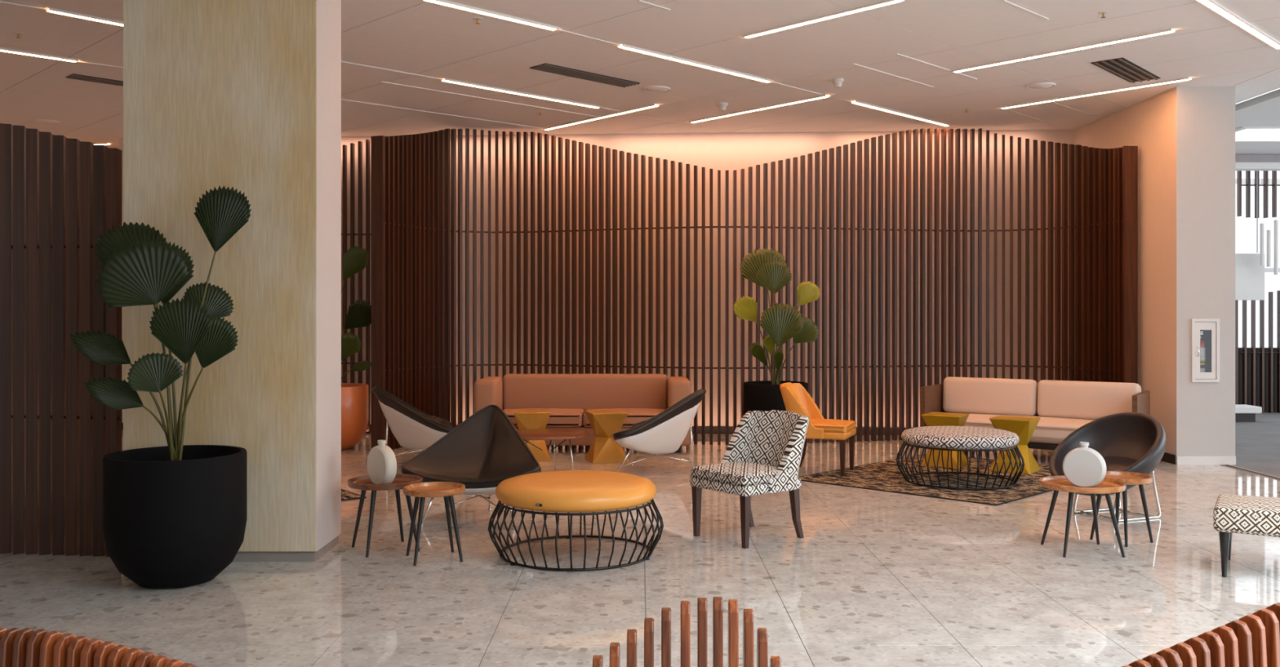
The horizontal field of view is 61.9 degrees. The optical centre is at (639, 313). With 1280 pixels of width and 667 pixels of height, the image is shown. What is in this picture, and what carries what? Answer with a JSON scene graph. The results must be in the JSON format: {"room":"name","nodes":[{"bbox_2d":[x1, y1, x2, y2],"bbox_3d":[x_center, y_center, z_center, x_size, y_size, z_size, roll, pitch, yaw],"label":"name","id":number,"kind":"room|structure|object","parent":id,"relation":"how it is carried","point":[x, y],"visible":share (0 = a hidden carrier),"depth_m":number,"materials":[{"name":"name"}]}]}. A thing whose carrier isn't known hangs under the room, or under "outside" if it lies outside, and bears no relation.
{"room":"lobby","nodes":[
{"label":"lobby","id":0,"kind":"room"},
{"bbox_2d":[123,0,341,561],"bbox_3d":[-2.736,-0.405,7.231,1.258,4.050,0.578,0,0,0],"label":"pillar","id":1,"kind":"structure","parent":0,"point":[244,95],"depth_m":6.94,"materials":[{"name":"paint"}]},
{"bbox_2d":[119,129,1075,427],"bbox_3d":[-0.644,-0.405,14.570,13.222,4.050,0.200,0,0,3],"label":"wall","id":2,"kind":"structure","parent":0,"point":[722,152],"depth_m":14.36,"materials":[{"name":"brown wood"}]},
{"bbox_2d":[121,422,911,435],"bbox_3d":[-0.750,1.570,14.462,12.922,0.100,0.016,0,0,3],"label":"baseboard","id":3,"kind":"structure","parent":2,"relation":"attached to","point":[700,428],"depth_m":14.35,"materials":[{"name":"brown wood"}]},
{"bbox_2d":[0,412,1279,666],"bbox_3d":[2.076,1.673,7.716,25.648,0.106,26.568,0,0,0],"label":"floor","id":4,"kind":"structure","parent":0,"point":[874,578],"depth_m":6.39,"materials":[{"name":"stone"}]},
{"bbox_2d":[0,123,121,556],"bbox_3d":[-4.351,0.099,7.290,1.763,3.042,0.182,0,0,11],"label":"screen","id":5,"kind":"object","parent":4,"relation":"on","point":[58,193],"visible":0.84,"depth_m":7.17,"materials":[{"name":"brown wood"}]},
{"bbox_2d":[0,626,197,666],"bbox_3d":[-1.529,1.216,2.489,0.860,0.807,0.590,0,0,21],"label":"seat","id":6,"kind":"object","parent":4,"relation":"on","point":[27,646],"visible":1,"depth_m":2.69,"materials":[{"name":"brown wood"}]},
{"bbox_2d":[69,185,251,588],"bbox_3d":[-2.861,0.418,6.444,0.981,2.404,0.852,0,0,0],"label":"potted palm","id":7,"kind":"object","parent":4,"relation":"on","point":[175,515],"visible":1,"depth_m":6.23,"materials":[{"name":"plant"}]},
{"bbox_2d":[102,444,247,588],"bbox_3d":[-2.810,1.232,6.470,0.800,0.775,0.800,0,0,0],"label":"pot","id":8,"kind":"object","parent":7,"relation":"on","point":[175,517],"depth_m":6.16,"materials":[{"name":"black ceramic"}]},
{"bbox_2d":[341,488,366,501],"bbox_3d":[-3.800,1.614,9.180,2.421,0.011,1.452,0,0,-38],"label":"rug","id":9,"kind":"object","parent":4,"relation":"on","point":[345,495],"visible":0.11,"depth_m":9.41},
{"bbox_2d":[341,245,371,449],"bbox_3d":[-3.671,0.403,12.799,0.857,2.433,0.800,0,0,-24],"label":"potted palm","id":10,"kind":"object","parent":4,"relation":"on","point":[354,396],"visible":0.56,"depth_m":12.64,"materials":[{"name":"plant"}]},
{"bbox_2d":[341,382,368,449],"bbox_3d":[-3.670,1.240,12.800,0.800,0.760,0.800,0,0,0],"label":"pot","id":11,"kind":"object","parent":10,"relation":"on","point":[354,396],"depth_m":12.57,"materials":[{"name":"orange ceramic"}]},
{"bbox_2d":[341,139,371,433],"bbox_3d":[-4.136,-0.376,14.464,1.336,3.992,0.082,0,0,3],"label":"screen","id":12,"kind":"object","parent":4,"relation":"on","point":[344,233],"visible":0.25,"depth_m":14.42,"materials":[{"name":"brown wood"}]},
{"bbox_2d":[347,473,422,557],"bbox_3d":[-1.750,1.380,7.335,0.504,0.484,0.504,0,0,-30],"label":"tray table","id":13,"kind":"object","parent":4,"relation":"on","point":[364,483],"visible":0.79,"depth_m":7.30,"materials":[{"name":"brown wood"}]},
{"bbox_2d":[367,440,396,484],"bbox_3d":[-1.762,1.014,7.280,0.084,0.298,0.276,0,0,-44],"label":"vase","id":14,"kind":"object","parent":13,"relation":"on","point":[381,459],"visible":0.98,"depth_m":7.22,"materials":[{"name":"beige ceramic"}]},
{"bbox_2d":[347,473,422,490],"bbox_3d":[-1.750,1.159,7.335,0.504,0.042,0.504,0,0,-30],"label":"tray","id":15,"kind":"object","parent":13,"relation":"on","point":[360,482],"depth_m":7.29,"materials":[{"name":"brown wood"}]},
{"bbox_2d":[372,386,453,456],"bbox_3d":[-2.376,1.189,11.286,0.894,0.862,1.091,0,0,-17],"label":"shell chair","id":16,"kind":"object","parent":4,"relation":"on","point":[413,428],"visible":0.7,"depth_m":11.06,"materials":[{"name":"white plastic"}]},
{"bbox_2d":[402,481,465,565],"bbox_3d":[-1.360,1.382,7.050,0.406,0.480,0.406,0,0,-21],"label":"tray table","id":17,"kind":"object","parent":4,"relation":"on","point":[446,490],"visible":1,"depth_m":6.99,"materials":[{"name":"brown wood"}]},
{"bbox_2d":[402,481,465,497],"bbox_3d":[-1.360,1.163,7.050,0.406,0.042,0.406,0,0,-21],"label":"tray","id":18,"kind":"object","parent":17,"relation":"on","point":[427,489],"depth_m":7.05,"materials":[{"name":"brown wood"}]},
{"bbox_2d":[400,404,541,528],"bbox_3d":[-1.265,1.189,8.468,1.091,0.862,0.894,0,0,6],"label":"shell chair","id":19,"kind":"object","parent":4,"relation":"on","point":[486,449],"visible":0.73,"depth_m":8.45,"materials":[{"name":"black leather"}]},
{"bbox_2d":[513,408,551,462],"bbox_3d":[-1.200,1.351,11.850,0.406,0.538,0.406,0,0,-7],"label":"stool","id":20,"kind":"object","parent":4,"relation":"on","point":[526,419],"visible":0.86,"depth_m":11.69,"materials":[{"name":"gold metal"}]},
{"bbox_2d":[517,428,590,470],"bbox_3d":[-0.930,1.411,10.700,0.860,0.421,0.860,0,0,0],"label":"table","id":21,"kind":"object","parent":4,"relation":"on","point":[551,434],"visible":0.74,"depth_m":10.63,"materials":[{"name":"brown wood"}]},
{"bbox_2d":[488,470,663,571],"bbox_3d":[-0.430,1.363,7.200,1.181,0.513,1.181,0,0,0],"label":"pouf","id":22,"kind":"object","parent":4,"relation":"on","point":[571,492],"visible":1,"depth_m":6.86,"materials":[{"name":"orange leather"}]},
{"bbox_2d":[495,470,656,512],"bbox_3d":[-0.430,1.181,7.200,1.084,0.148,1.084,0,0,0],"label":"cushion","id":23,"kind":"object","parent":22,"relation":"on","point":[562,491],"depth_m":6.86,"materials":[{"name":"orange leather"}]},
{"bbox_2d":[474,373,691,453],"bbox_3d":[-0.665,1.180,12.740,2.520,0.880,0.860,0,0,0],"label":"sofa","id":24,"kind":"object","parent":4,"relation":"on","point":[567,397],"visible":0.54,"depth_m":12.90,"materials":[{"name":"fabric"}]},
{"bbox_2d":[502,408,584,426],"bbox_3d":[-1.165,1.225,12.620,0.995,0.190,0.600,0,0,0],"label":"seat cushion","id":25,"kind":"object","parent":24,"relation":"on","point":[558,417],"depth_m":12.33,"materials":[{"name":"orange leather"}]},
{"bbox_2d":[582,408,665,426],"bbox_3d":[-0.165,1.225,12.620,0.995,0.190,0.600,0,0,0],"label":"seat cushion","id":26,"kind":"object","parent":24,"relation":"on","point":[635,415],"depth_m":12.34,"materials":[{"name":"orange leather"}]},
{"bbox_2d":[584,409,628,463],"bbox_3d":[-0.370,1.351,11.750,0.406,0.538,0.406,0,0,-16],"label":"stool","id":27,"kind":"object","parent":4,"relation":"on","point":[603,449],"visible":0.97,"depth_m":11.60,"materials":[{"name":"gold metal"}]},
{"bbox_2d":[613,387,706,471],"bbox_3d":[0.237,1.189,10.940,0.894,0.862,1.091,0,0,13],"label":"shell chair","id":28,"kind":"object","parent":4,"relation":"on","point":[664,433],"visible":0.97,"depth_m":10.71,"materials":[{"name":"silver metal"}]},
{"bbox_2d":[592,596,781,666],"bbox_3d":[0.095,1.202,2.696,0.664,0.836,0.656,0,0,0],"label":"seat","id":29,"kind":"object","parent":4,"relation":"on","point":[717,609],"visible":1,"depth_m":2.91,"materials":[{"name":"brown wood"}]},
{"bbox_2d":[689,409,809,548],"bbox_3d":[0.826,1.173,7.771,0.733,0.893,0.645,0,0,-38],"label":"chair","id":30,"kind":"object","parent":4,"relation":"on","point":[763,453],"visible":1,"depth_m":7.68,"materials":[{"name":"fabric"}]},
{"bbox_2d":[690,461,777,485],"bbox_3d":[0.738,1.145,7.703,0.510,0.107,0.588,0,0,-38],"label":"seat cushion","id":31,"kind":"object","parent":30,"relation":"on","point":[725,473],"depth_m":7.54,"materials":[{"name":"fabric"}]},
{"bbox_2d":[371,128,1137,449],"bbox_3d":[1.298,-0.397,13.155,8.849,4.035,1.697,0,0,2],"label":"screen","id":32,"kind":"object","parent":4,"relation":"on","point":[414,230],"visible":0.92,"depth_m":13.49,"materials":[{"name":"brown wood"}]},
{"bbox_2d":[743,380,808,414],"bbox_3d":[1.570,1.210,12.350,0.740,0.820,0.740,0,0,0],"label":"pot","id":33,"kind":"object","parent":4,"relation":"on","point":[759,395],"depth_m":12.06,"materials":[{"name":"black ceramic"}]},
{"bbox_2d":[733,247,820,414],"bbox_3d":[1.593,0.418,12.335,0.923,2.404,0.740,0,0,34],"label":"potted palm","id":34,"kind":"object","parent":4,"relation":"on","point":[767,268],"visible":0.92,"depth_m":12.20,"materials":[{"name":"plant"}]},
{"bbox_2d":[797,453,1053,505],"bbox_3d":[3.167,1.614,10.643,2.207,0.011,2.643,0,0,43],"label":"rug","id":35,"kind":"object","parent":4,"relation":"on","point":[883,476],"visible":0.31,"depth_m":10.24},
{"bbox_2d":[779,382,856,476],"bbox_3d":[1.793,1.162,10.891,0.733,0.893,0.605,0,0,22],"label":"chair","id":36,"kind":"object","parent":35,"relation":"on","point":[796,398],"visible":0.81,"depth_m":10.70,"materials":[{"name":"orange leather"}]},
{"bbox_2d":[809,418,856,432],"bbox_3d":[1.896,1.133,10.850,0.510,0.107,0.548,0,0,22],"label":"seat cushion","id":37,"kind":"object","parent":36,"relation":"on","point":[816,425],"depth_m":10.61,"materials":[{"name":"orange leather"}]},
{"bbox_2d":[920,411,969,468],"bbox_3d":[3.250,1.340,11.350,0.406,0.538,0.406,0,0,32],"label":"stool","id":38,"kind":"object","parent":35,"relation":"on","point":[931,419],"visible":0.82,"depth_m":11.21,"materials":[{"name":"yellow wood"}]},
{"bbox_2d":[896,426,1024,489],"bbox_3d":[3.060,1.358,10.220,1.181,0.501,1.181,0,0,0],"label":"pouf","id":39,"kind":"object","parent":35,"relation":"on","point":[957,438],"visible":1,"depth_m":9.89,"materials":[{"name":"metal"}]},
{"bbox_2d":[901,426,1019,449],"bbox_3d":[3.060,1.176,10.220,1.084,0.136,1.084,0,0,0],"label":"cushion","id":40,"kind":"object","parent":39,"relation":"on","point":[951,437],"depth_m":9.86,"materials":[{"name":"fabric"}]},
{"bbox_2d":[989,415,1040,474],"bbox_3d":[3.850,1.340,10.950,0.406,0.538,0.406,0,0,36],"label":"stool","id":41,"kind":"object","parent":35,"relation":"on","point":[1024,427],"visible":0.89,"depth_m":10.82,"materials":[{"name":"yellow wood"}]},
{"bbox_2d":[920,376,1150,449],"bbox_3d":[4.355,1.173,11.854,2.270,0.851,0.840,0,0,34],"label":"sofa","id":42,"kind":"object","parent":4,"relation":"on","point":[1063,406],"visible":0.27,"depth_m":11.88,"materials":[{"name":"beige fabric"}]},
{"bbox_2d":[942,376,1037,416],"bbox_3d":[4.050,0.960,12.363,1.060,0.425,0.219,0,0,34],"label":"cushion","id":43,"kind":"object","parent":42,"relation":"on","point":[969,395],"depth_m":12.27,"materials":[{"name":"beige fabric"}]},
{"bbox_2d":[951,412,1094,444],"bbox_3d":[4.350,1.272,11.845,2.140,0.235,0.820,0,0,34],"label":"seat cushion","id":44,"kind":"object","parent":42,"relation":"on","point":[1051,428],"depth_m":11.52,"materials":[{"name":"beige fabric"}]},
{"bbox_2d":[1037,379,1141,419],"bbox_3d":[4.942,0.960,11.761,1.060,0.425,0.219,0,0,34],"label":"cushion","id":45,"kind":"object","parent":42,"relation":"on","point":[1065,399],"depth_m":11.70,"materials":[{"name":"beige fabric"}]},
{"bbox_2d":[1039,475,1125,557],"bbox_3d":[3.020,1.385,7.290,0.550,0.474,0.550,0,0,0],"label":"tray table","id":46,"kind":"object","parent":4,"relation":"on","point":[1108,486],"visible":0.82,"depth_m":7.16,"materials":[{"name":"brown wood"}]},
{"bbox_2d":[1039,475,1125,493],"bbox_3d":[3.020,1.169,7.290,0.550,0.042,0.550,0,0,0],"label":"tray","id":47,"kind":"object","parent":46,"relation":"on","point":[1108,486],"depth_m":7.20,"materials":[{"name":"brown wood"}]},
{"bbox_2d":[1062,441,1106,487],"bbox_3d":[3.020,1.024,7.250,0.276,0.298,0.084,0,0,36],"label":"vase","id":48,"kind":"object","parent":46,"relation":"on","point":[1082,466],"visible":1,"depth_m":7.21,"materials":[{"name":"white ceramic"}]},
{"bbox_2d":[1048,412,1165,521],"bbox_3d":[3.722,1.212,8.510,0.786,0.820,0.920,0,0,-22],"label":"tub chair","id":49,"kind":"object","parent":4,"relation":"on","point":[1127,442],"visible":0.59,"depth_m":8.65,"materials":[{"name":"grey leather"}]},
{"bbox_2d":[1102,456,1137,471],"bbox_3d":[3.788,1.226,8.537,0.543,0.158,0.560,0,0,-22],"label":"seat cushion","id":50,"kind":"object","parent":49,"relation":"on","point":[1113,463],"depth_m":8.50,"materials":[{"name":"grey leather"}]},
{"bbox_2d":[1089,471,1153,546],"bbox_3d":[3.430,1.386,7.600,0.400,0.472,0.400,0,0,-30],"label":"tray table","id":51,"kind":"object","parent":4,"relation":"on","point":[1128,477],"visible":0.71,"depth_m":7.55,"materials":[{"name":"brown wood"}]},
{"bbox_2d":[1104,471,1152,484],"bbox_3d":[3.430,1.171,7.600,0.400,0.042,0.400,0,0,-30],"label":"tray","id":52,"kind":"object","parent":51,"relation":"on","point":[1128,477],"depth_m":7.63,"materials":[{"name":"brown wood"}]},
{"bbox_2d":[1120,602,1279,666],"bbox_3d":[1.570,1.179,2.468,0.586,0.881,0.718,0,0,-36],"label":"seat","id":53,"kind":"object","parent":4,"relation":"on","point":[1251,640],"visible":1,"depth_m":2.67,"materials":[{"name":"brown wood"}]},
{"bbox_2d":[1213,493,1279,577],"bbox_3d":[4.199,1.392,6.518,1.200,0.465,0.600,0,0,31],"label":"upholstered bench","id":54,"kind":"object","parent":4,"relation":"on","point":[1232,513],"visible":1,"depth_m":6.53,"materials":[{"name":"fabric"}]},
{"bbox_2d":[1235,404,1262,422],"bbox_3d":[8.620,1.505,16.100,1.300,0.230,0.420,0,0,0],"label":"bench","id":55,"kind":"object","parent":4,"relation":"on","point":[1243,412],"visible":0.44,"depth_m":15.93,"materials":[{"name":"white paint"}]},
{"bbox_2d":[1225,464,1279,479],"bbox_3d":[6.290,1.619,12.000,0.030,0.008,17.000,0,0,0],"label":"trim","id":56,"kind":"structure","parent":4,"relation":"on","point":[1225,464],"depth_m":10.91,"materials":[{"name":"grey metal"}]},
{"bbox_2d":[1235,290,1279,413],"bbox_3d":[10.714,0.531,17.449,2.200,2.179,0.172,0,0,0],"label":"screen","id":57,"kind":"object","parent":4,"relation":"on","point":[1257,370],"visible":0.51,"depth_m":17.39,"materials":[{"name":"brown wood"}]},
{"bbox_2d":[0,0,1279,149],"bbox_3d":[-1.347,-2.486,10.900,16.495,0.129,14.800,0,0,0],"label":"ceiling","id":58,"kind":"structure","parent":0,"point":[396,55],"depth_m":10.33,"materials":[{"name":"white paint"}]},
{"bbox_2d":[13,31,24,38],"bbox_3d":[-5.392,-2.410,9.257,0.084,0.040,0.084,0,0,0],"label":"sprinkler","id":59,"kind":"object","parent":58,"relation":"attached to","point":[15,33],"visible":1,"depth_m":9.25,"materials":[{"name":"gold metal"}]},
{"bbox_2d":[0,48,78,62],"bbox_3d":[-5.761,-2.424,9.904,0.980,0.025,0.090,0,0,-44],"label":"recessed light","id":60,"kind":"object","parent":58,"relation":"in","point":[2,50],"visible":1,"depth_m":9.99,"materials":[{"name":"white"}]},
{"bbox_2d":[33,119,60,124],"bbox_3d":[-7.509,-2.423,13.500,0.300,0.014,0.300,0,0,0],"label":"ceiling speaker","id":61,"kind":"object","parent":58,"relation":"attached to","point":[37,121],"visible":1,"depth_m":13.47},
{"bbox_2d":[35,120,57,124],"bbox_3d":[-7.509,-2.424,13.500,0.256,0.012,0.256,0,0,0],"label":"grille","id":62,"kind":"object","parent":61,"relation":"attached to","point":[37,122],"depth_m":13.47,"materials":[{"name":"metal"}]},
{"bbox_2d":[45,8,123,26],"bbox_3d":[-4.468,-2.424,8.795,0.090,0.025,0.761,0,0,43],"label":"recessed light","id":63,"kind":"object","parent":58,"relation":"in","point":[51,10],"visible":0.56,"depth_m":8.70,"materials":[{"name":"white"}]},
{"bbox_2d":[65,73,123,86],"bbox_3d":[-5.509,-2.423,11.214,0.220,0.016,0.906,0,0,44],"label":"ceiling vent","id":64,"kind":"object","parent":58,"relation":"in","point":[77,77],"visible":0.64,"depth_m":11.05,"materials":[{"name":"grey metal"}]},
{"bbox_2d":[92,142,111,145],"bbox_3d":[-8.740,-2.424,15.368,2.313,0.025,0.090,0,0,6],"label":"recessed light","id":65,"kind":"object","parent":58,"relation":"in","point":[95,144],"visible":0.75,"depth_m":15.22,"materials":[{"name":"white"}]},
{"bbox_2d":[472,17,483,24],"bbox_3d":[-1.336,-2.410,8.796,0.084,0.040,0.084,0,0,0],"label":"sprinkler","id":66,"kind":"object","parent":58,"relation":"attached to","point":[477,19],"visible":1,"depth_m":8.79,"materials":[{"name":"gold metal"}]},
{"bbox_2d":[422,0,559,31],"bbox_3d":[-1.185,-2.424,8.652,1.290,0.025,0.090,0,0,-43],"label":"recessed light","id":67,"kind":"object","parent":58,"relation":"in","point":[442,2],"visible":1,"depth_m":8.62,"materials":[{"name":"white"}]},
{"bbox_2d":[440,78,601,108],"bbox_3d":[-1.261,-2.424,11.809,2.152,0.025,0.090,0,0,-44],"label":"recessed light","id":68,"kind":"object","parent":58,"relation":"in","point":[450,81],"visible":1,"depth_m":11.71,"materials":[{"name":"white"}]},
{"bbox_2d":[528,62,639,88],"bbox_3d":[-0.545,-2.423,10.893,1.276,0.016,0.260,0,0,-44],"label":"ceiling vent","id":69,"kind":"object","parent":58,"relation":"in","point":[548,68],"visible":1,"depth_m":10.84,"materials":[{"name":"grey metal"}]},
{"bbox_2d":[542,104,659,130],"bbox_3d":[-0.525,-2.424,13.229,0.090,0.025,2.182,0,0,-41],"label":"recessed light","id":70,"kind":"object","parent":58,"relation":"in","point":[651,106],"visible":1,"depth_m":13.11,"materials":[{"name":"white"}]},
{"bbox_2d":[643,85,670,93],"bbox_3d":[0.180,-2.423,11.537,0.300,0.014,0.300,0,0,0],"label":"ceiling speaker","id":71,"kind":"object","parent":58,"relation":"attached to","point":[653,89],"visible":1,"depth_m":11.51},
{"bbox_2d":[644,87,668,92],"bbox_3d":[0.180,-2.424,11.537,0.256,0.012,0.256,0,0,0],"label":"grille","id":72,"kind":"object","parent":71,"relation":"attached to","point":[646,89],"depth_m":11.52,"materials":[{"name":"white metal"}]},
{"bbox_2d":[617,44,773,83],"bbox_3d":[0.587,-2.424,10.406,2.139,0.025,0.090,0,0,-44],"label":"recessed light","id":73,"kind":"object","parent":58,"relation":"in","point":[624,46],"visible":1,"depth_m":10.30,"materials":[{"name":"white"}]},
{"bbox_2d":[717,102,728,111],"bbox_3d":[0.957,-2.388,12.343,0.120,0.085,0.120,0,0,0],"label":"smoke detector","id":74,"kind":"object","parent":58,"relation":"attached to","point":[722,106],"visible":1,"depth_m":12.31,"materials":[{"name":"white paint"}]},
{"bbox_2d":[688,94,830,123],"bbox_3d":[1.369,-2.424,12.695,0.090,0.025,2.179,0,0,-41],"label":"recessed light","id":75,"kind":"object","parent":58,"relation":"in","point":[823,96],"visible":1,"depth_m":12.59,"materials":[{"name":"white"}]},
{"bbox_2d":[741,0,904,39],"bbox_3d":[1.468,-2.424,8.792,0.090,0.025,1.577,0,0,-44],"label":"recessed light","id":76,"kind":"object","parent":58,"relation":"in","point":[886,2],"visible":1,"depth_m":8.73,"materials":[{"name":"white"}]},
{"bbox_2d":[831,78,844,88],"bbox_3d":[2.056,-2.388,11.077,0.120,0.085,0.120,0,0,0],"label":"smoke detector","id":77,"kind":"object","parent":58,"relation":"attached to","point":[837,82],"visible":1,"depth_m":11.04,"materials":[{"name":"white paint"}]},
{"bbox_2d":[849,100,951,126],"bbox_3d":[3.206,-2.424,12.982,0.091,0.025,2.164,0,0,45],"label":"recessed light","id":78,"kind":"object","parent":58,"relation":"in","point":[857,103],"visible":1,"depth_m":12.89,"materials":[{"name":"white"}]},
{"bbox_2d":[1026,82,1055,89],"bbox_3d":[4.270,-2.423,11.368,0.300,0.014,0.300,0,0,0],"label":"ceiling speaker","id":79,"kind":"object","parent":58,"relation":"attached to","point":[1039,86],"visible":1,"depth_m":11.34},
{"bbox_2d":[1027,84,1053,88],"bbox_3d":[4.270,-2.424,11.368,0.256,0.012,0.256,0,0,0],"label":"grille","id":80,"kind":"object","parent":79,"relation":"attached to","point":[1031,86],"depth_m":11.34,"materials":[{"name":"white metal"}]},
{"bbox_2d":[951,28,1175,73],"bbox_3d":[3.854,-2.424,9.915,0.090,0.025,2.110,0,0,-43],"label":"recessed light","id":81,"kind":"object","parent":58,"relation":"in","point":[1166,31],"visible":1,"depth_m":9.80,"materials":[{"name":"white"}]},
{"bbox_2d":[999,77,1191,109],"bbox_3d":[4.968,-2.424,11.798,0.090,0.025,2.129,0,0,-42],"label":"recessed light","id":82,"kind":"object","parent":58,"relation":"in","point":[1184,79],"visible":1,"depth_m":11.69,"materials":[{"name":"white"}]},
{"bbox_2d":[1097,11,1108,17],"bbox_3d":[3.745,-2.410,8.621,0.084,0.040,0.084,0,0,0],"label":"sprinkler","id":83,"kind":"object","parent":58,"relation":"attached to","point":[1103,13],"visible":1,"depth_m":8.61,"materials":[{"name":"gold metal"}]},
{"bbox_2d":[1090,57,1160,83],"bbox_3d":[4.870,-2.423,10.670,0.300,0.016,1.178,0,0,42],"label":"ceiling vent","id":84,"kind":"object","parent":58,"relation":"in","point":[1122,68],"visible":1,"depth_m":10.62,"materials":[{"name":"grey metal"}]},
{"bbox_2d":[1194,0,1279,49],"bbox_3d":[5.013,-2.424,8.902,2.346,0.025,0.090,0,0,-45],"label":"recessed light","id":85,"kind":"object","parent":58,"relation":"in","point":[1211,5],"visible":1,"depth_m":8.85,"materials":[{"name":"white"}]},
{"bbox_2d":[1075,86,1235,464],"bbox_3d":[6.065,-0.405,12.815,0.630,4.050,2.770,0,0,0],"label":"wall","id":86,"kind":"structure","parent":0,"point":[1184,136],"depth_m":11.43,"materials":[{"name":"white paint"}]},
{"bbox_2d":[1160,452,1175,464],"bbox_3d":[5.744,1.570,12.750,0.012,0.100,2.600,0,0,0],"label":"baseboard","id":87,"kind":"structure","parent":86,"relation":"attached to","point":[1167,457],"depth_m":11.56,"materials":[{"name":"brown wood"}]},
{"bbox_2d":[1191,318,1219,382],"bbox_3d":[6.053,0.395,11.492,0.295,0.680,0.209,0,0,0],"label":"fire extinguisher cabinet","id":88,"kind":"object","parent":86,"relation":"attached to","point":[1205,332],"visible":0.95,"depth_m":11.42,"materials":[{"name":"white metal"}]},
{"bbox_2d":[1176,456,1235,464],"bbox_3d":[6.065,1.575,11.424,0.630,0.090,0.012,0,0,0],"label":"baseboard","id":89,"kind":"structure","parent":86,"relation":"attached to","point":[1180,460],"depth_m":11.42,"materials":[{"name":"white paint"}]},
{"bbox_2d":[1235,102,1279,154],"bbox_3d":[10.700,-2.460,10.000,7.000,0.050,14.000,0,0,0],"label":"ceiling","id":90,"kind":"structure","parent":0,"point":[1269,115],"depth_m":13.74,"materials":[{"name":"white paint"}]},
{"bbox_2d":[1235,170,1264,300],"bbox_3d":[9.580,-1.285,16.900,0.620,2.150,0.050,0,0,0],"label":"wall panel","id":91,"kind":"object","parent":90,"relation":"hanging from","point":[1249,274],"visible":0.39,"depth_m":16.88,"materials":[{"name":"white paint"}]},
{"bbox_2d":[1235,126,1279,141],"bbox_3d":[9.000,-2.424,14.450,2.300,0.028,1.100,0,0,0],"label":"recessed light","id":92,"kind":"object","parent":90,"relation":"in","point":[1243,133],"visible":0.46,"depth_m":14.35,"materials":[{"name":"white paint"}]},
{"bbox_2d":[1235,154,1279,162],"bbox_3d":[10.700,-2.370,16.450,7.200,0.120,0.300,0,0,0],"label":"trim","id":93,"kind":"structure","parent":90,"relation":"attached to","point":[1238,157],"depth_m":16.30,"materials":[{"name":"white paint"}]},
{"bbox_2d":[1235,162,1279,170],"bbox_3d":[10.700,-2.260,16.420,7.200,0.100,0.220,0,0,0],"label":"trim","id":94,"kind":"structure","parent":93,"relation":"attached to","point":[1238,166],"depth_m":16.31,"materials":[{"name":"white paint"}]},
{"bbox_2d":[1235,88,1279,116],"bbox_3d":[7.100,-2.420,10.500,0.180,0.080,14.000,0,0,0],"label":"trim","id":95,"kind":"structure","parent":90,"relation":"attached to","point":[1273,97],"depth_m":12.17,"materials":[{"name":"white paint"}]},
{"bbox_2d":[1259,223,1264,265],"bbox_3d":[9.680,-1.583,16.600,0.060,1.673,0.058,0,0,0],"label":"tube","id":96,"kind":"object","parent":90,"relation":"hanging from","point":[1261,225],"visible":0.93,"depth_m":16.58,"materials":[{"name":"white paint"}]},
{"bbox_2d":[1266,230,1271,266],"bbox_3d":[9.784,-1.573,16.600,0.060,1.694,0.058,0,0,0],"label":"tube","id":97,"kind":"object","parent":90,"relation":"hanging from","point":[1268,232],"visible":0.93,"depth_m":16.58,"materials":[{"name":"white paint"}]},
{"bbox_2d":[1273,219,1278,275],"bbox_3d":[9.898,-1.511,16.600,0.060,1.818,0.058,0,0,0],"label":"tube","id":98,"kind":"object","parent":90,"relation":"hanging from","point":[1275,222],"visible":0.93,"depth_m":16.57,"materials":[{"name":"white paint"}]},
{"bbox_2d":[1235,178,1279,347],"bbox_3d":[10.900,-0.405,19.200,1.900,4.050,0.100,0,0,0],"label":"window","id":99,"kind":"structure","parent":0,"point":[1245,228],"depth_m":19.19,"materials":[{"name":"white glass"}]},
{"bbox_2d":[1236,170,1279,218],"bbox_3d":[10.705,-1.949,17.300,2.006,0.862,0.075,0,0,0],"label":"screen","id":100,"kind":"object","parent":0,"point":[1239,184],"visible":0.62,"depth_m":17.28,"materials":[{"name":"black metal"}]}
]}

